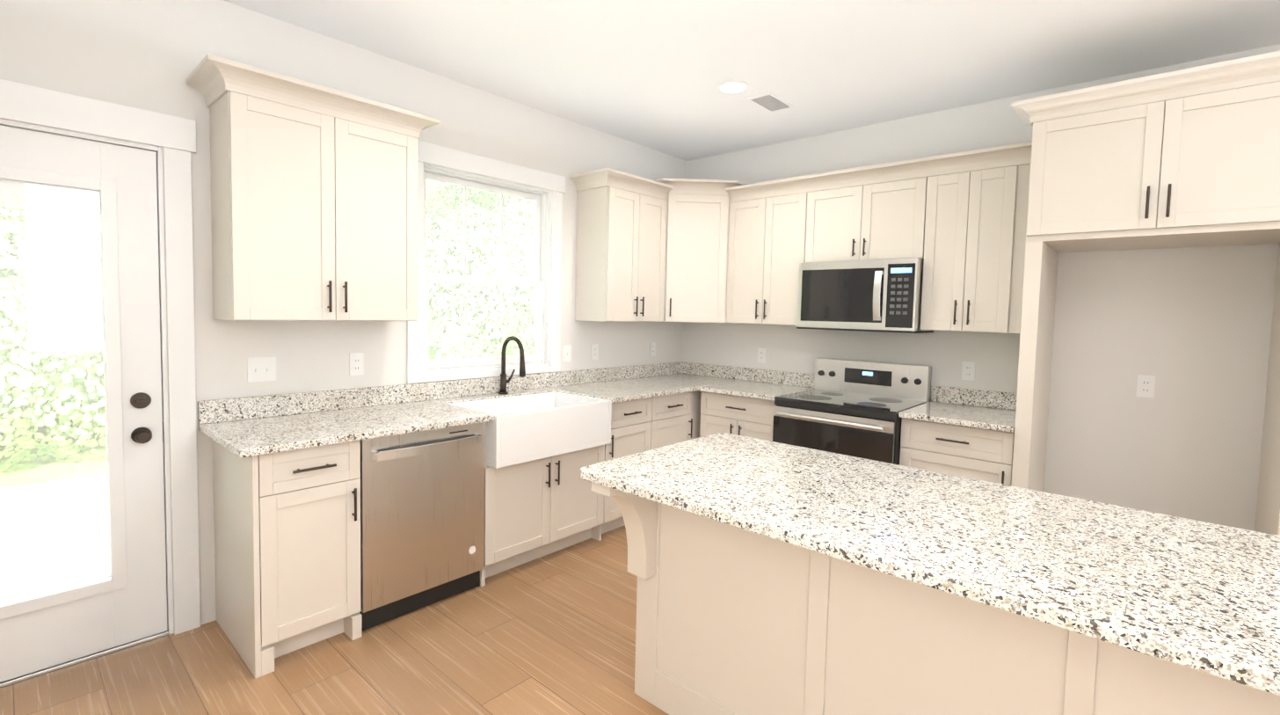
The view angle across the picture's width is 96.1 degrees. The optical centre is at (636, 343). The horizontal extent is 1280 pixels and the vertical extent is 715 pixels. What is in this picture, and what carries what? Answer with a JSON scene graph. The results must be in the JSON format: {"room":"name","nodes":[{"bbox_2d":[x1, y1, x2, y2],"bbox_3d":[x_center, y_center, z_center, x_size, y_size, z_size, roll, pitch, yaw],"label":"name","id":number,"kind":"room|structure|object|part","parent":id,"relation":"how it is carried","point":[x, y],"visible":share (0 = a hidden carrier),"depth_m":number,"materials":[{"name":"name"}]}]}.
{"room":"kitchen","nodes":[
{"label":"kitchen","id":0,"kind":"room"},
{"bbox_2d":[0,524,669,714],"bbox_3d":[1.669,1.482,0.926,7.900,0.100,4.860,4,4,42],"label":"floor","id":1,"kind":"structure","parent":0,"point":[553,633],"depth_m":2.31,"materials":[{"name":"brown wood"}]},
{"bbox_2d":[212,439,361,677],"bbox_3d":[-1.547,0.832,2.538,0.600,0.876,0.399,4,4,42],"label":"base cabinet","id":2,"kind":"object","parent":1,"relation":"on","point":[287,549],"depth_m":2.34,"materials":[{"name":"beige paint"}]},
{"bbox_2d":[197,361,728,458],"bbox_3d":[-0.519,0.289,3.591,0.660,0.132,3.468,4,4,42],"label":"countertop","id":3,"kind":"structure","parent":2,"relation":"on","point":[246,426],"depth_m":2.89,"materials":[{"name":"white stone"}]},
{"bbox_2d":[498,335,525,393],"bbox_3d":[-0.750,0.136,3.567,0.247,0.368,0.110,4,4,42],"label":"faucet","id":4,"kind":"object","parent":3,"relation":"on","point":[504,381],"visible":1,"depth_m":3.59,"materials":[{"name":"black metal"}]},
{"bbox_2d":[447,391,611,468],"bbox_3d":[-0.626,0.475,3.379,0.528,0.264,0.824,4,4,42],"label":"sink","id":5,"kind":"object","parent":3,"relation":"in","point":[523,428],"visible":0.77,"depth_m":3.24,"materials":[{"name":"white ceramic"}]},
{"bbox_2d":[359,421,485,631],"bbox_3d":[-1.181,0.820,2.894,0.649,0.867,0.612,4,4,42],"label":"dishwasher","id":6,"kind":"object","parent":1,"relation":"on","point":[422,519],"visible":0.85,"depth_m":2.68,"materials":[{"name":"silver metal"}]},
{"bbox_2d":[480,432,610,586],"bbox_3d":[-0.712,0.921,3.473,0.599,0.632,0.858,4,4,42],"label":"base cabinet","id":7,"kind":"object","parent":1,"relation":"on","point":[534,509],"depth_m":3.22,"materials":[{"name":"beige paint"}]},
{"bbox_2d":[606,398,645,531],"bbox_3d":[-0.273,0.782,3.949,0.599,0.876,0.558,4,4,42],"label":"base cabinet","id":8,"kind":"object","parent":1,"relation":"on","point":[628,418],"depth_m":3.72,"materials":[{"name":"beige paint"}]},
{"bbox_2d":[645,391,694,450],"bbox_3d":[0.006,0.771,4.258,0.599,0.876,0.515,4,4,42],"label":"base cabinet","id":9,"kind":"object","parent":1,"relation":"on","point":[669,418],"depth_m":4.04,"materials":[{"name":"beige paint"}]},
{"bbox_2d":[694,390,701,438],"bbox_3d":[0.373,0.756,4.666,0.599,0.876,0.703,4,4,42],"label":"base cabinet","id":10,"kind":"object","parent":1,"relation":"on","point":[697,393],"depth_m":4.32,"materials":[{"name":"beige paint"}]},
{"bbox_2d":[772,357,931,465],"bbox_3d":[1.368,0.701,3.726,0.758,1.135,0.727,4,4,42],"label":"range","id":11,"kind":"object","parent":1,"relation":"on","point":[850,407],"visible":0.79,"depth_m":3.63,"materials":[{"name":"silver metal"}]},
{"bbox_2d":[699,391,1014,485],"bbox_3d":[1.377,0.826,3.810,1.952,0.876,0.632,4,4,42],"label":"base cabinet","id":12,"kind":"object","parent":1,"relation":"on","point":[980,454],"visible":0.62,"depth_m":3.20,"materials":[{"name":"beige paint"}]},
{"bbox_2d":[697,365,814,400],"bbox_3d":[0.896,0.287,4.206,0.621,0.132,0.660,4,4,42],"label":"countertop","id":13,"kind":"structure","parent":12,"relation":"on","point":[767,384],"depth_m":4.37,"materials":[{"name":"white stone"}]},
{"bbox_2d":[898,385,1017,432],"bbox_3d":[1.903,0.359,3.309,0.551,0.132,0.648,4,4,42],"label":"countertop","id":14,"kind":"structure","parent":12,"relation":"on","point":[991,410],"depth_m":3.41,"materials":[{"name":"white stone"}]},
{"bbox_2d":[590,481,1279,714],"bbox_3d":[0.822,0.932,1.677,1.860,0.876,0.880,4,4,42],"label":"kitchen island","id":15,"kind":"object","parent":1,"relation":"on","point":[732,620],"visible":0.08,"depth_m":1.65,"materials":[{"name":"beige paint"}]},
{"bbox_2d":[580,432,1279,695],"bbox_3d":[0.807,0.478,1.628,1.935,0.032,0.880,4,4,42],"label":"island countertop","id":16,"kind":"structure","parent":15,"relation":"on","point":[1202,596],"depth_m":1.40,"materials":[{"name":"stone"}]},
{"bbox_2d":[1010,50,1279,535],"bbox_3d":[2.455,0.092,2.767,1.120,2.506,0.698,4,4,42],"label":"tall cabinet","id":17,"kind":"object","parent":1,"relation":"on","point":[1186,157],"visible":0.98,"depth_m":2.57,"materials":[{"name":"beige paint"}]},
{"bbox_2d":[0,0,686,625],"bbox_3d":[-1.176,-0.153,3.435,0.150,2.760,4.860,4,4,42],"label":"wall","id":18,"kind":"structure","parent":0,"point":[148,54],"depth_m":2.70,"materials":[{"name":"white paint"}]},
{"bbox_2d":[0,124,167,682],"bbox_3d":[-2.299,0.236,2.147,0.161,2.044,0.822,4,4,42],"label":"exterior door","id":19,"kind":"structure","parent":18,"relation":"in","point":[115,188],"depth_m":2.31,"materials":[{"name":"white wood"}]},
{"bbox_2d":[0,79,200,687],"bbox_3d":[-2.328,0.164,2.185,0.204,2.213,1.053,4,4,42],"label":"door frame","id":20,"kind":"structure","parent":18,"relation":"attached to","point":[174,137],"depth_m":2.43,"materials":[{"name":"white wood"}]},
{"bbox_2d":[247,356,276,382],"bbox_3d":[-1.752,0.121,2.692,0.015,0.115,0.116,4,4,42],"label":"light switch","id":21,"kind":"object","parent":18,"relation":"attached to","point":[261,368],"depth_m":2.69,"materials":[{"name":"white plastic"}]},
{"bbox_2d":[185,53,439,320],"bbox_3d":[-1.458,-0.614,2.683,0.383,1.011,0.950,4,4,42],"label":"upper cabinet","id":22,"kind":"object","parent":18,"relation":"attached to","point":[314,201],"visible":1,"depth_m":2.51,"materials":[{"name":"beige paint"}]},
{"bbox_2d":[349,352,363,375],"bbox_3d":[-1.467,0.109,3.014,0.008,0.115,0.070,4,4,42],"label":"outlet","id":23,"kind":"object","parent":18,"relation":"attached to","point":[356,360],"depth_m":3.01,"materials":[{"name":"white plastic"}]},
{"bbox_2d":[406,140,565,383],"bbox_3d":[-0.939,-0.466,3.629,0.139,1.347,1.140,4,4,42],"label":"window","id":24,"kind":"structure","parent":18,"relation":"in","point":[460,163],"depth_m":3.63,"materials":[{"name":"white wood"}]},
{"bbox_3d":[-0.959,-0.433,3.648,0.087,1.205,0.940,4,4,42],"label":"window frame sash","id":25,"kind":"part","parent":24,"relation":"part of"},
{"bbox_2d":[563,345,571,361],"bbox_3d":[-0.490,0.071,4.091,0.015,0.115,0.070,4,4,42],"label":"outlet","id":26,"kind":"object","parent":18,"relation":"attached to","point":[567,349],"depth_m":4.09,"materials":[{"name":"white plastic"}]},
{"bbox_2d":[590,343,598,359],"bbox_3d":[-0.311,0.064,4.294,0.008,0.115,0.070,4,4,42],"label":"outlet","id":27,"kind":"object","parent":18,"relation":"attached to","point":[594,349],"depth_m":4.29,"materials":[{"name":"white plastic"}]},
{"bbox_2d":[568,167,673,321],"bbox_3d":[-0.111,-0.667,4.175,0.383,1.011,0.690,4,4,42],"label":"upper cabinet","id":28,"kind":"object","parent":18,"relation":"attached to","point":[621,243],"visible":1,"depth_m":4.04,"materials":[{"name":"beige paint"}]},
{"bbox_2d":[649,341,655,356],"bbox_3d":[0.137,0.046,4.791,0.008,0.115,0.070,4,4,42],"label":"outlet","id":29,"kind":"object","parent":18,"relation":"attached to","point":[652,346],"depth_m":4.78,"materials":[{"name":"white plastic"}]},
{"bbox_2d":[223,0,1279,160],"bbox_3d":[1.733,-1.383,0.767,7.900,0.120,4.860,4,4,42],"label":"ceiling","id":30,"kind":"structure","parent":0,"point":[651,74],"depth_m":2.86,"materials":[{"name":"white paint"}]},
{"bbox_2d":[716,80,749,94],"bbox_3d":[0.558,-1.489,3.346,0.190,0.005,0.190,4,4,42],"label":"recessed light","id":31,"kind":"object","parent":30,"relation":"in","point":[730,87],"visible":1,"depth_m":3.34,"materials":[{"name":"white plastic"}]},
{"bbox_2d":[746,92,793,112],"bbox_3d":[0.830,-1.494,3.572,0.160,0.009,0.300,4,4,42],"label":"ceiling vent","id":32,"kind":"object","parent":30,"relation":"in","point":[769,102],"visible":0.98,"depth_m":3.56,"materials":[{"name":"white metal"}]},
{"bbox_2d":[681,43,1279,530],"bbox_3d":[3.334,-0.003,2.545,7.750,2.760,0.150,4,4,42],"label":"wall","id":33,"kind":"structure","parent":0,"point":[1189,329],"depth_m":3.12,"materials":[{"name":"white paint"}]},
{"bbox_2d":[652,177,748,322],"bbox_3d":[0.446,-0.699,4.524,0.737,1.061,0.737,4,4,42],"label":"upper cabinet","id":34,"kind":"object","parent":33,"relation":"attached to","point":[696,250],"visible":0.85,"depth_m":4.34,"materials":[{"name":"beige paint"}]},
{"bbox_2d":[757,347,766,363],"bbox_3d":[0.992,0.093,4.554,0.070,0.115,0.008,4,4,42],"label":"outlet","id":35,"kind":"object","parent":33,"relation":"attached to","point":[761,352],"depth_m":4.55,"materials":[{"name":"white plastic"}]},
{"bbox_2d":[725,141,1032,333],"bbox_3d":[1.498,-0.611,3.818,1.938,1.011,0.383,4,4,42],"label":"upper cabinet","id":36,"kind":"object","parent":33,"relation":"attached to","point":[956,222],"visible":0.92,"depth_m":3.49,"materials":[{"name":"beige paint"}]},
{"bbox_2d":[796,257,933,333],"bbox_3d":[1.495,-0.308,3.785,0.752,0.444,0.448,4,4,42],"label":"microwave","id":37,"kind":"object","parent":36,"relation":"in","point":[883,295],"visible":1,"depth_m":3.61,"materials":[{"name":"silver metal"}]},
{"bbox_2d":[961,361,974,380],"bbox_3d":[2.068,0.171,3.585,0.070,0.115,0.008,4,4,42],"label":"outlet","id":38,"kind":"object","parent":33,"relation":"attached to","point":[968,369],"depth_m":3.58,"materials":[{"name":"white plastic"}]},
{"bbox_2d":[1136,374,1155,398],"bbox_3d":[2.684,0.225,3.032,0.070,0.115,0.008,4,4,42],"label":"outlet","id":39,"kind":"object","parent":33,"relation":"attached to","point":[1145,385],"depth_m":3.03,"materials":[{"name":"white plastic"}]},
{"label":"outside","id":40,"kind":"structure","parent":0,"visible":0},
{"bbox_2d":[0,341,466,488],"bbox_3d":[-12.155,0.501,13.744,29.849,0.060,32.000,4,4,42],"label":"lawn","id":41,"kind":"structure","parent":40,"point":[57,472],"depth_m":5.17,"materials":[{"name":"green plant"}]},
{"bbox_2d":[0,179,535,470],"bbox_3d":[-7.355,-3.709,9.280,12.871,11.038,26.586,4,4,42],"label":"bushes","id":42,"kind":"object","parent":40,"point":[462,294],"depth_m":6.22,"materials":[{"name":"green plant"}]}
]}

